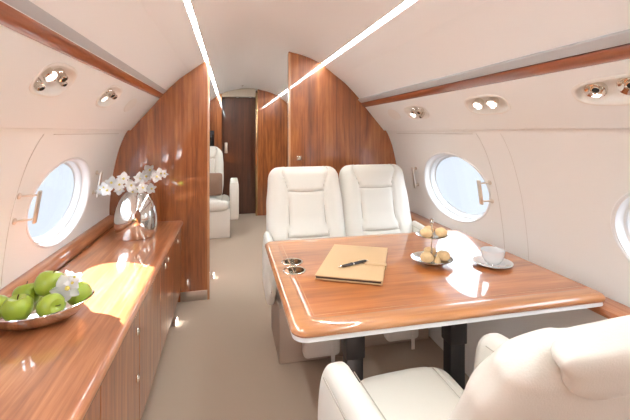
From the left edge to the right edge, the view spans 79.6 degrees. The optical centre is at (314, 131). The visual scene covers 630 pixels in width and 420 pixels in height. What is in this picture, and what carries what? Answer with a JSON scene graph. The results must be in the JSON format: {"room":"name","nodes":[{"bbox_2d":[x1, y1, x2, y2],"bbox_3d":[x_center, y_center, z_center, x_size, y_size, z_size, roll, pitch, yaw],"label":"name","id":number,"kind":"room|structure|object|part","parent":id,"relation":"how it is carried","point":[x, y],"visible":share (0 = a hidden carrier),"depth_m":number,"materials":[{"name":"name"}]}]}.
{"room":"aircraft cabin","nodes":[
{"label":"aircraft cabin","id":0,"kind":"room"},
{"bbox_2d":[0,128,127,288],"bbox_3d":[-1.227,0.618,2.099,0.193,1.264,7.225,0,0,-13],"label":"wall","id":1,"kind":"structure","parent":0,"point":[100,151],"depth_m":1.56,"materials":[{"name":"white plastic"}]},
{"bbox_2d":[1,134,43,284],"bbox_3d":[-1.129,0.408,1.458,0.037,0.802,0.137,0,0,28],"label":"joint","id":2,"kind":"object","parent":1,"relation":"attached to","point":[43,134],"visible":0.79,"depth_m":1.44,"materials":[{"name":"grey"}]},
{"bbox_2d":[12,190,41,224],"bbox_3d":[-1.141,0.303,1.502,0.037,0.136,0.109,0,0,21],"label":"handle","id":3,"kind":"object","parent":1,"relation":"attached to","point":[39,193],"visible":1,"depth_m":1.52,"materials":[{"name":"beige metal"}]},
{"bbox_3d":[-1.155,0.347,1.494,0.018,0.026,0.086,0,0,19],"label":"post","id":4,"kind":"part","parent":3,"relation":"part of","materials":[{"name":"silver metal"}]},
{"bbox_3d":[-1.139,0.249,1.498,0.018,0.026,0.086,0,0,19],"label":"post","id":5,"kind":"part","parent":3,"relation":"part of","materials":[{"name":"silver metal"}]},
{"bbox_2d":[0,215,113,297],"bbox_3d":[-0.977,0.620,0.622,0.066,0.068,4.213,0,0,-13],"label":"ledge","id":6,"kind":"object","parent":1,"relation":"attached to","point":[61,257],"visible":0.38,"depth_m":1.86,"materials":[{"name":"brown wood"}]},
{"bbox_2d":[25,157,90,247],"bbox_3d":[-1.281,0.343,1.895,0.131,0.434,0.718,0,0,-13],"label":"window","id":7,"kind":"structure","parent":1,"relation":"in","point":[82,177],"depth_m":2.09,"materials":[{"name":"white plastic"}]},
{"bbox_2d":[0,25,158,129],"bbox_3d":[-1.109,-0.168,2.126,0.200,0.314,7.225,0,0,-13],"label":"panel","id":8,"kind":"object","parent":1,"relation":"attached to","point":[22,58],"visible":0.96,"depth_m":1.36,"materials":[{"name":"white plastic"}]},
{"bbox_2d":[29,62,77,97],"bbox_3d":[-0.876,-0.172,1.269,0.093,0.110,0.250,0,0,-13],"label":"pod","id":9,"kind":"object","parent":8,"relation":"attached to","point":[54,79],"visible":0.98,"depth_m":1.28,"materials":[{"name":"white plastic"}]},
{"bbox_2d":[41,67,57,81],"bbox_3d":[-0.866,-0.187,1.230,0.050,0.051,0.044,0,0,13],"label":"light","id":10,"kind":"object","parent":9,"relation":"attached to","point":[49,75],"depth_m":1.22,"materials":[{"name":"white"}]},
{"bbox_2d":[96,85,122,107],"bbox_3d":[-1.002,-0.172,1.845,0.085,0.110,0.250,0,0,-13],"label":"pod","id":11,"kind":"object","parent":8,"relation":"attached to","point":[109,96],"visible":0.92,"depth_m":1.84,"materials":[{"name":"white plastic"}]},
{"bbox_2d":[100,94,107,101],"bbox_3d":[-1.010,-0.166,1.798,0.047,0.047,0.038,0,0,13],"label":"light","id":12,"kind":"object","parent":11,"relation":"attached to","point":[103,98],"depth_m":1.79,"materials":[{"name":"white"}]},
{"bbox_2d":[124,98,136,111],"bbox_3d":[-1.105,-0.161,2.263,0.061,0.080,0.170,0,0,-13],"label":"oval cover","id":13,"kind":"object","parent":8,"relation":"attached to","point":[131,103],"visible":1,"depth_m":2.25,"materials":[{"name":"white plastic"}]},
{"bbox_2d":[54,133,118,134],"bbox_3d":[-1.207,0.010,2.060,0.004,0.004,0.950,0,0,-13],"label":"slot","id":14,"kind":"structure","parent":1,"relation":"attached to","point":[101,133],"depth_m":1.81,"materials":[{"name":"grey"}]},
{"bbox_2d":[92,170,102,197],"bbox_3d":[-1.321,0.314,2.296,0.111,0.157,0.039,0,0,44],"label":"handle","id":15,"kind":"object","parent":1,"relation":"attached to","point":[100,173],"visible":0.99,"depth_m":2.27,"materials":[{"name":"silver metal"}]},
{"bbox_2d":[210,89,286,215],"bbox_3d":[-1.003,0.304,5.714,2.216,1.891,0.210,0,0,-13],"label":"wall","id":16,"kind":"structure","parent":0,"point":[270,109],"depth_m":5.67,"materials":[{"name":"brown wood"}]},
{"bbox_2d":[210,131,213,145],"bbox_3d":[-1.576,0.105,5.472,0.225,0.250,0.029,0,0,-13],"label":"wall monitor","id":17,"kind":"object","parent":16,"relation":"attached to","point":[211,132],"visible":0.24,"depth_m":5.48,"materials":[{"name":"black"}]},
{"bbox_2d":[222,97,254,213],"bbox_3d":[-1.152,0.350,5.755,0.528,1.800,0.065,0,0,-13],"label":"door","id":18,"kind":"structure","parent":16,"relation":"in","point":[238,114],"depth_m":5.76,"materials":[{"name":"brown wood"}]},
{"bbox_3d":[-1.340,0.240,5.697,0.045,0.160,0.035,0,0,-13],"label":"handle","id":19,"kind":"part","parent":18,"relation":"part of","materials":[{"name":"silver metal"}]},
{"bbox_2d":[109,52,395,301],"bbox_3d":[-0.380,0.310,2.943,2.216,1.879,0.062,0,0,-13],"label":"wall","id":20,"kind":"structure","parent":0,"point":[173,136],"depth_m":2.81,"materials":[{"name":"brown wood"}]},
{"bbox_3d":[-0.896,1.213,2.799,0.190,0.070,0.005,0,0,-13],"label":"kick plate","id":21,"kind":"part","parent":20,"relation":"part of","materials":[{"name":"silver metal"}]},
{"bbox_2d":[141,213,469,419],"bbox_3d":[-0.251,1.265,2.370,2.000,0.030,7.325,0,0,-13],"label":"floor","id":22,"kind":"structure","parent":0,"point":[219,361],"depth_m":2.10,"materials":[{"name":"beige carpet"}]},
{"bbox_2d":[84,388,99,419],"bbox_3d":[-0.674,0.969,0.790,0.272,0.561,0.455,0,0,-13],"label":"base cabinet","id":23,"kind":"object","parent":22,"relation":"on","point":[93,413],"visible":0.02,"depth_m":1.00,"materials":[{"name":"brown wood"}]},
{"bbox_2d":[100,312,139,419],"bbox_3d":[-0.769,0.969,1.238,0.283,0.561,0.455,0,0,-13],"label":"base cabinet","id":24,"kind":"object","parent":22,"relation":"on","point":[119,389],"visible":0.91,"depth_m":1.28,"materials":[{"name":"brown wood"}]},
{"bbox_2d":[0,221,182,419],"bbox_3d":[-0.868,0.668,1.315,0.446,0.037,2.907,0,0,-13],"label":"countertop","id":25,"kind":"structure","parent":24,"relation":"on","point":[56,371],"depth_m":1.19,"materials":[{"name":"brown wood"}]},
{"bbox_2d":[0,289,93,330],"bbox_3d":[-0.948,0.614,1.299,0.330,0.073,0.236,0,0,-25],"label":"fruit bowl","id":26,"kind":"object","parent":25,"relation":"on","point":[33,321],"visible":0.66,"depth_m":1.23,"materials":[{"name":"silver metal"}]},
{"bbox_2d":[0,295,7,317],"bbox_3d":[-1.051,0.578,1.249,0.075,0.077,0.074,0,0,-4],"label":"apple","id":27,"kind":"object","parent":26,"relation":"in","point":[3,298],"visible":0.17,"depth_m":1.24,"materials":[{"name":"green food"}]},
{"bbox_2d":[0,294,33,320],"bbox_3d":[-0.976,0.576,1.241,0.087,0.087,0.087,0,0,16],"label":"apple","id":28,"kind":"object","parent":26,"relation":"in","point":[19,306],"visible":0.92,"depth_m":1.22,"materials":[{"name":"green food"}]},
{"bbox_2d":[12,281,40,303],"bbox_3d":[-1.011,0.571,1.326,0.083,0.085,0.084,0,0,-32],"label":"apple","id":29,"kind":"object","parent":26,"relation":"in","point":[27,288],"visible":0.56,"depth_m":1.30,"materials":[{"name":"green food"}]},
{"bbox_2d":[34,270,63,296],"bbox_3d":[-0.931,0.532,1.329,0.093,0.090,0.091,0,0,-29],"label":"apple","id":30,"kind":"object","parent":26,"relation":"in","point":[45,281],"visible":0.71,"depth_m":1.29,"materials":[{"name":"green food"}]},
{"bbox_2d":[36,293,65,316],"bbox_3d":[-0.881,0.581,1.261,0.082,0.082,0.082,0,0,-4],"label":"apple","id":31,"kind":"object","parent":26,"relation":"in","point":[51,303],"visible":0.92,"depth_m":1.24,"materials":[{"name":"green food"}]},
{"bbox_2d":[49,275,79,301],"bbox_3d":[-0.854,0.535,1.292,0.089,0.087,0.054,0,0,-41],"label":"bloom","id":32,"kind":"object","parent":31,"relation":"on","point":[66,286],"visible":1,"depth_m":1.30,"materials":[{"name":"white plant"}]},
{"bbox_3d":[-0.841,0.526,1.308,0.010,0.048,0.054,-26,-46,28],"label":"flower","id":33,"kind":"part","parent":32,"relation":"part of","materials":[{"name":"white plant"}]},
{"bbox_2d":[64,270,81,281],"bbox_3d":[-0.917,0.555,1.403,0.089,0.070,0.079,0,0,-13],"label":"bloom","id":34,"kind":"object","parent":26,"relation":"in","point":[73,275],"visible":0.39,"depth_m":1.43,"materials":[{"name":"white plant"}]},
{"bbox_3d":[-0.919,0.555,1.403,0.087,0.018,0.096,0,41,-22],"label":"flower","id":35,"kind":"part","parent":34,"relation":"part of","materials":[{"name":"white plant"}]},
{"bbox_2d":[67,282,91,305],"bbox_3d":[-0.841,0.575,1.346,0.080,0.080,0.081,0,0,21],"label":"apple","id":36,"kind":"object","parent":26,"relation":"in","point":[85,290],"visible":0.64,"depth_m":1.32,"materials":[{"name":"green food"}]},
{"bbox_2d":[114,191,157,240],"bbox_3d":[-1.104,0.508,2.335,0.249,0.284,0.199,0,0,-13],"label":"vase","id":37,"kind":"object","parent":25,"relation":"on","point":[136,216],"visible":0.89,"depth_m":2.26,"materials":[{"name":"silver metal"}]},
{"bbox_2d":[96,172,135,195],"bbox_3d":[-1.184,0.428,2.258,0.222,0.384,0.063,0,0,-30],"label":"orchid spray","id":38,"kind":"object","parent":37,"relation":"in","point":[117,184],"visible":1,"depth_m":2.24,"materials":[{"name":"white plant"}]},
{"bbox_3d":[-1.248,0.326,2.221,0.059,0.065,0.012,3,-16,5],"label":"flower","id":39,"kind":"part","parent":38,"relation":"part of","materials":[{"name":"white plant"}]},
{"bbox_3d":[-1.226,0.340,2.217,0.066,0.073,0.014,19,-10,-10],"label":"flower","id":40,"kind":"part","parent":38,"relation":"part of","materials":[{"name":"white plant"}]},
{"bbox_3d":[-1.210,0.297,2.235,0.073,0.081,0.015,19,-18,5],"label":"flower","id":41,"kind":"part","parent":38,"relation":"part of","materials":[{"name":"white plant"}]},
{"bbox_3d":[-1.168,0.312,2.242,0.069,0.077,0.014,3,-7,-24],"label":"flower","id":42,"kind":"part","parent":38,"relation":"part of","materials":[{"name":"white plant"}]},
{"bbox_3d":[-1.153,0.277,2.264,0.073,0.081,0.015,21,-13,-2],"label":"flower","id":43,"kind":"part","parent":38,"relation":"part of","materials":[{"name":"white plant"}]},
{"bbox_3d":[-1.120,0.323,2.290,0.069,0.077,0.014,0,-17,-18],"label":"flower","id":44,"kind":"part","parent":38,"relation":"part of","materials":[{"name":"white plant"}]},
{"bbox_2d":[113,182,156,194],"bbox_3d":[-1.079,0.459,2.287,0.246,0.322,0.079,0,0,3],"label":"orchid spray","id":45,"kind":"object","parent":37,"relation":"in","point":[142,187],"visible":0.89,"depth_m":2.27,"materials":[{"name":"white plant"}]},
{"bbox_3d":[-1.177,0.347,2.266,0.059,0.065,0.012,-16,-12,-17],"label":"flower","id":46,"kind":"part","parent":45,"relation":"part of","materials":[{"name":"white plant"}]},
{"bbox_3d":[-1.036,0.333,2.262,0.062,0.069,0.013,10,-20,-21],"label":"flower","id":47,"kind":"part","parent":45,"relation":"part of","materials":[{"name":"white plant"}]},
{"bbox_3d":[-0.984,0.339,2.265,0.059,0.065,0.012,19,-21,-30],"label":"flower","id":48,"kind":"part","parent":45,"relation":"part of","materials":[{"name":"white plant"}]},
{"bbox_2d":[132,165,168,191],"bbox_3d":[-1.014,0.411,2.310,0.221,0.419,0.061,0,0,0],"label":"orchid spray","id":49,"kind":"object","parent":37,"relation":"in","point":[148,171],"visible":0.91,"depth_m":2.30,"materials":[{"name":"white plant"}]},
{"bbox_3d":[-1.070,0.279,2.301,0.069,0.077,0.014,12,-26,-16],"label":"flower","id":50,"kind":"part","parent":49,"relation":"part of","materials":[{"name":"white plant"}]},
{"bbox_3d":[-1.031,0.269,2.291,0.069,0.077,0.014,-6,-10,-8],"label":"flower","id":51,"kind":"part","parent":49,"relation":"part of","materials":[{"name":"white plant"}]},
{"bbox_3d":[-1.012,0.234,2.301,0.069,0.077,0.014,-22,-6,-28],"label":"flower","id":52,"kind":"part","parent":49,"relation":"part of","materials":[{"name":"white plant"}]},
{"bbox_3d":[-0.967,0.272,2.296,0.066,0.073,0.014,-4,-4,-19],"label":"flower","id":53,"kind":"part","parent":49,"relation":"part of","materials":[{"name":"white plant"}]},
{"bbox_3d":[-0.947,0.252,2.308,0.062,0.069,0.013,5,-14,-31],"label":"flower","id":54,"kind":"part","parent":49,"relation":"part of","materials":[{"name":"white plant"}]},
{"bbox_2d":[139,270,159,419],"bbox_3d":[-0.875,0.969,1.684,0.272,0.561,0.455,0,0,-13],"label":"base cabinet","id":55,"kind":"object","parent":22,"relation":"on","point":[149,312],"visible":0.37,"depth_m":1.65,"materials":[{"name":"brown wood"}]},
{"bbox_2d":[160,245,172,356],"bbox_3d":[-0.968,0.969,2.121,0.283,0.561,0.433,0,0,-13],"label":"base cabinet","id":56,"kind":"object","parent":22,"relation":"on","point":[166,270],"visible":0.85,"depth_m":2.12,"materials":[{"name":"brown wood"}]},
{"bbox_2d":[173,316,177,326],"bbox_3d":[-0.908,1.232,2.461,0.019,0.036,0.080,0,0,-13],"label":"lamp","id":57,"kind":"object","parent":22,"relation":"on","point":[175,317],"visible":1,"depth_m":2.44,"materials":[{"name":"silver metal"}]},
{"bbox_2d":[173,229,180,314],"bbox_3d":[-1.062,0.969,2.540,0.283,0.561,0.419,0,0,-13],"label":"base cabinet","id":58,"kind":"object","parent":22,"relation":"on","point":[177,243],"visible":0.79,"depth_m":2.52,"materials":[{"name":"brown wood"}]},
{"bbox_2d":[210,146,238,238],"bbox_3d":[-1.348,0.718,4.696,0.779,1.064,0.695,0,0,-13],"label":"armchair","id":59,"kind":"object","parent":22,"relation":"on","point":[222,210],"visible":0.29,"depth_m":4.53,"materials":[{"name":"beige leather"}]},
{"bbox_2d":[210,173,221,195],"bbox_3d":[-1.296,0.650,4.690,0.281,0.275,0.131,0,0,-12],"label":"throw pillow","id":60,"kind":"object","parent":59,"relation":"on","point":[215,178],"visible":0.48,"depth_m":4.66,"materials":[{"name":"brown fabric"}]},
{"bbox_3d":[-1.395,0.509,4.905,0.410,0.647,0.266,0,0,-13],"label":"backrest","id":61,"kind":"part","parent":59,"relation":"part of","materials":[{"name":"beige leather"}]},
{"bbox_2d":[210,194,228,211],"bbox_3d":[-1.328,0.870,4.606,0.550,0.154,0.510,0,0,-13],"label":"seat cushion","id":62,"kind":"object","parent":59,"relation":"on","point":[220,203],"depth_m":4.42,"materials":[{"name":"beige leather"}]},
{"bbox_3d":[-1.017,0.828,4.753,0.109,0.463,0.440,0,0,-13],"label":"armrest","id":63,"kind":"part","parent":59,"relation":"part of","materials":[{"name":"beige leather"}]},
{"bbox_2d":[263,166,345,363],"bbox_3d":[-0.025,0.737,2.170,0.539,1.025,0.736,0,0,-13],"label":"passenger seat","id":64,"kind":"object","parent":22,"relation":"on","point":[302,202],"visible":0.52,"depth_m":2.33,"materials":[{"name":"beige leather"}]},
{"bbox_3d":[-0.264,0.777,2.174,0.062,0.362,0.262,0,0,-13],"label":"armrest","id":65,"kind":"part","parent":64,"relation":"part of","materials":[{"name":"beige leather"}]},
{"bbox_3d":[-0.055,0.539,2.384,0.500,0.629,0.294,0,0,-13],"label":"backrest","id":66,"kind":"part","parent":64,"relation":"part of","materials":[{"name":"beige leather"}]},
{"bbox_2d":[339,164,428,349],"bbox_3d":[0.476,0.737,2.339,0.539,1.025,0.736,0,0,-13],"label":"passenger seat","id":67,"kind":"object","parent":22,"relation":"on","point":[375,201],"visible":0.47,"depth_m":2.51,"materials":[{"name":"beige leather"}]},
{"bbox_3d":[0.412,0.539,2.546,0.500,0.629,0.294,0,0,-13],"label":"backrest","id":68,"kind":"part","parent":67,"relation":"part of","materials":[{"name":"beige leather"}]},
{"bbox_3d":[0.691,0.777,2.445,0.062,0.362,0.262,0,0,-13],"label":"armrest","id":69,"kind":"part","parent":67,"relation":"part of","materials":[{"name":"beige leather"}]},
{"bbox_2d":[265,230,605,389],"bbox_3d":[0.385,0.913,1.681,1.135,0.674,0.940,0,0,-13],"label":"dining table","id":70,"kind":"object","parent":22,"relation":"on","point":[413,295],"visible":0.92,"depth_m":1.41,"materials":[{"name":"brown wood"}]},
{"bbox_2d":[315,244,387,284],"bbox_3d":[0.178,0.567,1.654,0.268,0.020,0.420,0,0,13],"label":"leather folder","id":71,"kind":"object","parent":70,"relation":"on","point":[372,271],"visible":0.99,"depth_m":1.58,"materials":[{"name":"brown leather"}]},
{"bbox_2d":[339,259,367,267],"bbox_3d":[0.163,0.552,1.590,0.161,0.016,0.013,0,0,-32],"label":"ballpoint pen","id":72,"kind":"object","parent":71,"relation":"on","point":[362,260],"visible":1,"depth_m":1.59,"materials":[{"name":"black paint"}]},
{"bbox_3d":[0.162,0.940,1.615,0.120,0.620,0.140,0,0,-13],"label":"leg","id":73,"kind":"part","parent":70,"relation":"part of","materials":[{"name":"black metal"}]},
{"bbox_2d":[411,218,452,265],"bbox_3d":[0.517,0.480,1.674,0.179,0.199,0.179,0,0,-13],"label":"tiered stand","id":74,"kind":"object","parent":70,"relation":"on","point":[416,256],"visible":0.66,"depth_m":1.67,"materials":[{"name":"silver metal"}]},
{"bbox_2d":[420,228,431,237],"bbox_3d":[0.486,0.441,1.651,0.052,0.039,0.053,0,0,-17],"label":"pastry","id":75,"kind":"object","parent":74,"relation":"on","point":[426,232],"visible":0.98,"depth_m":1.63,"materials":[{"name":"beige food"}]},
{"bbox_2d":[420,252,433,262],"bbox_3d":[0.484,0.543,1.638,0.058,0.042,0.058,0,0,-34],"label":"pastry","id":76,"kind":"object","parent":74,"relation":"on","point":[427,257],"visible":1,"depth_m":1.62,"materials":[{"name":"beige food"}]},
{"bbox_2d":[424,247,435,255],"bbox_3d":[0.524,0.544,1.724,0.054,0.040,0.054,0,0,-38],"label":"pastry","id":77,"kind":"object","parent":74,"relation":"on","point":[426,249],"visible":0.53,"depth_m":1.71,"materials":[{"name":"beige food"}]},
{"bbox_3d":[0.517,0.458,1.674,0.136,0.010,0.136,0,0,-13],"label":"plate","id":78,"kind":"part","parent":74,"relation":"part of","materials":[{"name":"silver metal"}]},
{"bbox_3d":[0.517,0.474,1.674,0.018,0.187,0.018,0,0,-13],"label":"stem","id":79,"kind":"part","parent":74,"relation":"part of","materials":[{"name":"silver metal"}]},
{"bbox_3d":[0.517,0.568,1.674,0.179,0.024,0.179,0,0,-13],"label":"plate","id":80,"kind":"part","parent":74,"relation":"part of","materials":[{"name":"silver metal"}]},
{"bbox_2d":[434,255,440,263],"bbox_3d":[0.526,0.546,1.623,0.028,0.035,0.028,0,0,33],"label":"pastry","id":81,"kind":"object","parent":74,"relation":"on","point":[437,259],"visible":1,"depth_m":1.61,"materials":[{"name":"beige food"}]},
{"bbox_2d":[435,227,446,236],"bbox_3d":[0.555,0.441,1.663,0.052,0.039,0.054,0,0,42],"label":"pastry","id":82,"kind":"object","parent":74,"relation":"on","point":[441,232],"visible":1,"depth_m":1.64,"materials":[{"name":"beige food"}]},
{"bbox_2d":[437,250,449,260],"bbox_3d":[0.565,0.543,1.663,0.059,0.042,0.058,0,0,25],"label":"pastry","id":83,"kind":"object","parent":74,"relation":"on","point":[443,255],"visible":0.94,"depth_m":1.64,"materials":[{"name":"beige food"}]},
{"bbox_3d":[0.633,0.940,1.721,0.120,0.620,0.140,0,0,-13],"label":"leg","id":84,"kind":"part","parent":70,"relation":"part of","materials":[{"name":"black metal"}]},
{"bbox_2d":[472,255,513,268],"bbox_3d":[0.775,0.572,1.650,0.164,0.015,0.164,0,0,-13],"label":"saucer","id":85,"kind":"object","parent":70,"relation":"on","point":[479,259],"visible":0.7,"depth_m":1.65,"materials":[{"name":"white ceramic"}]},
{"bbox_2d":[481,246,505,264],"bbox_3d":[0.777,0.544,1.651,0.099,0.061,0.099,0,0,20],"label":"tea cup","id":86,"kind":"object","parent":85,"relation":"on","point":[491,255],"visible":1,"depth_m":1.63,"materials":[{"name":"white ceramic"}]},
{"bbox_2d":[318,315,629,419],"bbox_3d":[0.351,0.757,0.858,0.596,0.986,0.751,0,0,-17],"label":"armchair","id":87,"kind":"object","parent":22,"relation":"on","point":[580,372],"visible":1,"depth_m":0.52,"materials":[{"name":"beige leather"}]},
{"bbox_3d":[0.098,0.800,0.841,0.102,0.435,0.432,0,0,-17],"label":"armrest","id":88,"kind":"part","parent":87,"relation":"part of","materials":[{"name":"beige leather"}]},
{"bbox_2d":[360,367,463,419],"bbox_3d":[0.315,0.820,0.980,0.370,0.154,0.495,0,0,-17],"label":"seat cushion","id":89,"kind":"object","parent":87,"relation":"on","point":[419,393],"depth_m":1.09,"materials":[{"name":"beige leather"}]},
{"bbox_3d":[0.572,0.800,0.983,0.102,0.435,0.432,0,0,-17],"label":"armrest","id":90,"kind":"part","parent":87,"relation":"part of","materials":[{"name":"beige leather"}]},
{"bbox_3d":[0.404,0.547,0.680,0.456,0.537,0.319,0,0,-17],"label":"backrest","id":91,"kind":"part","parent":87,"relation":"part of","materials":[{"name":"beige leather"}]},
{"bbox_2d":[0,0,629,102],"bbox_3d":[-0.223,-0.443,2.325,1.536,0.421,7.225,0,0,-13],"label":"ceiling","id":92,"kind":"structure","parent":0,"point":[248,43],"depth_m":1.78,"materials":[{"name":"white"}]},
{"bbox_2d":[0,1,162,98],"bbox_3d":[-0.996,-0.267,2.151,0.051,0.040,7.215,0,0,-13],"label":"rail","id":93,"kind":"object","parent":92,"relation":"attached to","point":[10,17],"visible":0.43,"depth_m":1.11,"materials":[{"name":"brown wood"}]},
{"bbox_2d":[2,0,166,93],"bbox_3d":[-0.969,-0.294,2.158,0.042,0.036,7.215,0,0,-13],"label":"strip","id":94,"kind":"object","parent":92,"relation":"attached to","point":[27,7],"visible":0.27,"depth_m":1.12,"materials":[{"name":"grey plastic"}]},
{"bbox_2d":[185,0,206,59],"bbox_3d":[-0.663,-0.543,2.171,0.018,0.013,1.291,0,0,-13],"label":"recessed light","id":95,"kind":"object","parent":92,"relation":"in","point":[189,7],"depth_m":1.92,"materials":[{"name":"white plastic"}]},
{"bbox_2d":[210,69,217,94],"bbox_3d":[-1.148,-0.543,4.330,0.017,0.013,2.222,0,0,-13],"label":"recessed light","id":96,"kind":"object","parent":92,"relation":"in","point":[210,69],"depth_m":4.05,"materials":[{"name":"white plastic"}]},
{"bbox_2d":[222,88,255,97],"bbox_3d":[-1.149,-0.603,5.678,0.500,0.155,0.153,0,0,-13],"label":"soffit","id":97,"kind":"structure","parent":92,"relation":"attached to","point":[244,92],"depth_m":5.62,"materials":[{"name":"beige paint"}]},
{"bbox_2d":[279,0,412,95],"bbox_3d":[0.224,-0.543,2.297,0.014,0.013,6.935,0,0,-13],"label":"recessed light","id":98,"kind":"object","parent":92,"relation":"in","point":[407,2],"visible":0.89,"depth_m":1.98,"materials":[{"name":"white plastic"}]},
{"bbox_2d":[358,29,629,102],"bbox_3d":[0.506,-0.256,2.489,0.042,0.036,7.215,0,0,-13],"label":"strip","id":99,"kind":"object","parent":92,"relation":"attached to","point":[621,37],"visible":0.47,"depth_m":1.34,"materials":[{"name":"grey plastic"}]},
{"bbox_2d":[387,128,629,376],"bbox_3d":[0.747,0.618,2.543,0.193,1.264,7.225,0,0,-13],"label":"wall","id":100,"kind":"structure","parent":0,"point":[571,181],"depth_m":1.67,"materials":[{"name":"white plastic"}]},
{"bbox_2d":[411,167,418,187],"bbox_3d":[0.743,0.336,2.800,0.087,0.157,0.038,0,0,-45],"label":"handle","id":101,"kind":"object","parent":100,"relation":"attached to","point":[412,168],"visible":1,"depth_m":2.78,"materials":[{"name":"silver metal"}]},
{"bbox_2d":[397,133,463,133],"bbox_3d":[0.745,0.010,2.499,0.004,0.004,0.950,0,0,-13],"label":"slot","id":102,"kind":"structure","parent":100,"relation":"attached to","point":[397,133],"depth_m":2.46,"materials":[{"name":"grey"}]},
{"bbox_2d":[424,152,490,222],"bbox_3d":[0.883,0.343,2.382,0.131,0.434,0.718,0,0,-13],"label":"window","id":103,"kind":"structure","parent":100,"relation":"in","point":[434,160],"depth_m":2.56,"materials":[{"name":"white plastic"}]},
{"bbox_2d":[477,180,493,204],"bbox_3d":[0.915,0.325,2.032,0.085,0.135,0.037,0,0,20],"label":"handle","id":104,"kind":"object","parent":100,"relation":"attached to","point":[481,201],"visible":1,"depth_m":2.03,"materials":[{"name":"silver metal"}]},
{"bbox_2d":[476,134,504,249],"bbox_3d":[0.919,0.408,1.980,0.137,0.802,0.037,0,0,37],"label":"joint","id":105,"kind":"object","parent":100,"relation":"attached to","point":[476,134],"visible":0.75,"depth_m":1.98,"materials":[{"name":"grey plastic"}]},
{"bbox_2d":[365,59,629,130],"bbox_3d":[0.636,-0.144,2.518,0.184,0.266,7.225,0,0,-13],"label":"panel","id":106,"kind":"object","parent":100,"relation":"attached to","point":[546,101],"visible":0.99,"depth_m":1.51,"materials":[{"name":"white plastic"}]},
{"bbox_2d":[388,109,400,119],"bbox_3d":[0.567,-0.124,2.710,0.066,0.076,0.170,0,0,-13],"label":"oval cover","id":107,"kind":"object","parent":106,"relation":"attached to","point":[393,114],"visible":1,"depth_m":2.70,"materials":[{"name":"white plastic"}]},
{"bbox_2d":[404,105,429,119],"bbox_3d":[0.642,-0.123,2.389,0.082,0.087,0.280,0,0,-13],"label":"pod","id":108,"kind":"object","parent":106,"relation":"attached to","point":[417,112],"visible":0.94,"depth_m":2.38,"materials":[{"name":"white"}]},
{"bbox_2d":[464,95,510,114],"bbox_3d":[0.785,-0.123,1.740,0.076,0.087,0.290,0,0,-13],"label":"pod","id":109,"kind":"object","parent":106,"relation":"attached to","point":[481,104],"visible":0.97,"depth_m":1.75,"materials":[{"name":"white plastic"}]},
{"bbox_2d":[472,98,483,109],"bbox_3d":[0.774,-0.134,1.787,0.056,0.055,0.055,0,0,-13],"label":"light","id":110,"kind":"object","parent":109,"relation":"attached to","point":[478,103],"depth_m":1.78,"materials":[{"name":"white"}]},
{"bbox_2d":[486,97,498,107],"bbox_3d":[0.796,-0.134,1.690,0.056,0.055,0.055,0,0,-13],"label":"light","id":111,"kind":"object","parent":109,"relation":"attached to","point":[492,102],"depth_m":1.68,"materials":[{"name":"white"}]},
{"bbox_2d":[361,43,629,106],"bbox_3d":[0.535,-0.223,2.496,0.051,0.040,7.215,0,0,-13],"label":"rail","id":112,"kind":"object","parent":106,"relation":"attached to","point":[621,52],"visible":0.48,"depth_m":1.37,"materials":[{"name":"brown wood"}]},
{"bbox_2d":[571,73,629,105],"bbox_3d":[0.935,-0.126,1.092,0.085,0.093,0.420,0,0,-13],"label":"pod","id":113,"kind":"object","parent":106,"relation":"attached to","point":[612,90],"visible":1,"depth_m":1.20,"materials":[{"name":"white plastic"}]},
{"bbox_2d":[501,135,528,260],"bbox_3d":[0.957,0.408,1.812,0.122,0.802,0.031,0,0,27],"label":"joint","id":114,"kind":"object","parent":100,"relation":"attached to","point":[501,135],"visible":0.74,"depth_m":1.81,"materials":[{"name":"grey plastic"}]},
{"bbox_2d":[410,211,629,318],"bbox_3d":[1.116,0.637,1.093,0.093,0.038,4.213,0,0,-13],"label":"ledge","id":115,"kind":"object","parent":100,"relation":"attached to","point":[610,309],"depth_m":1.35,"materials":[{"name":"brown wood"}]},
{"bbox_2d":[610,191,629,262],"bbox_3d":[1.184,0.343,1.045,0.131,0.434,0.718,0,0,-13],"label":"window","id":116,"kind":"structure","parent":100,"relation":"in","point":[622,218],"depth_m":1.37,"materials":[{"name":"white plastic"}]}
]}

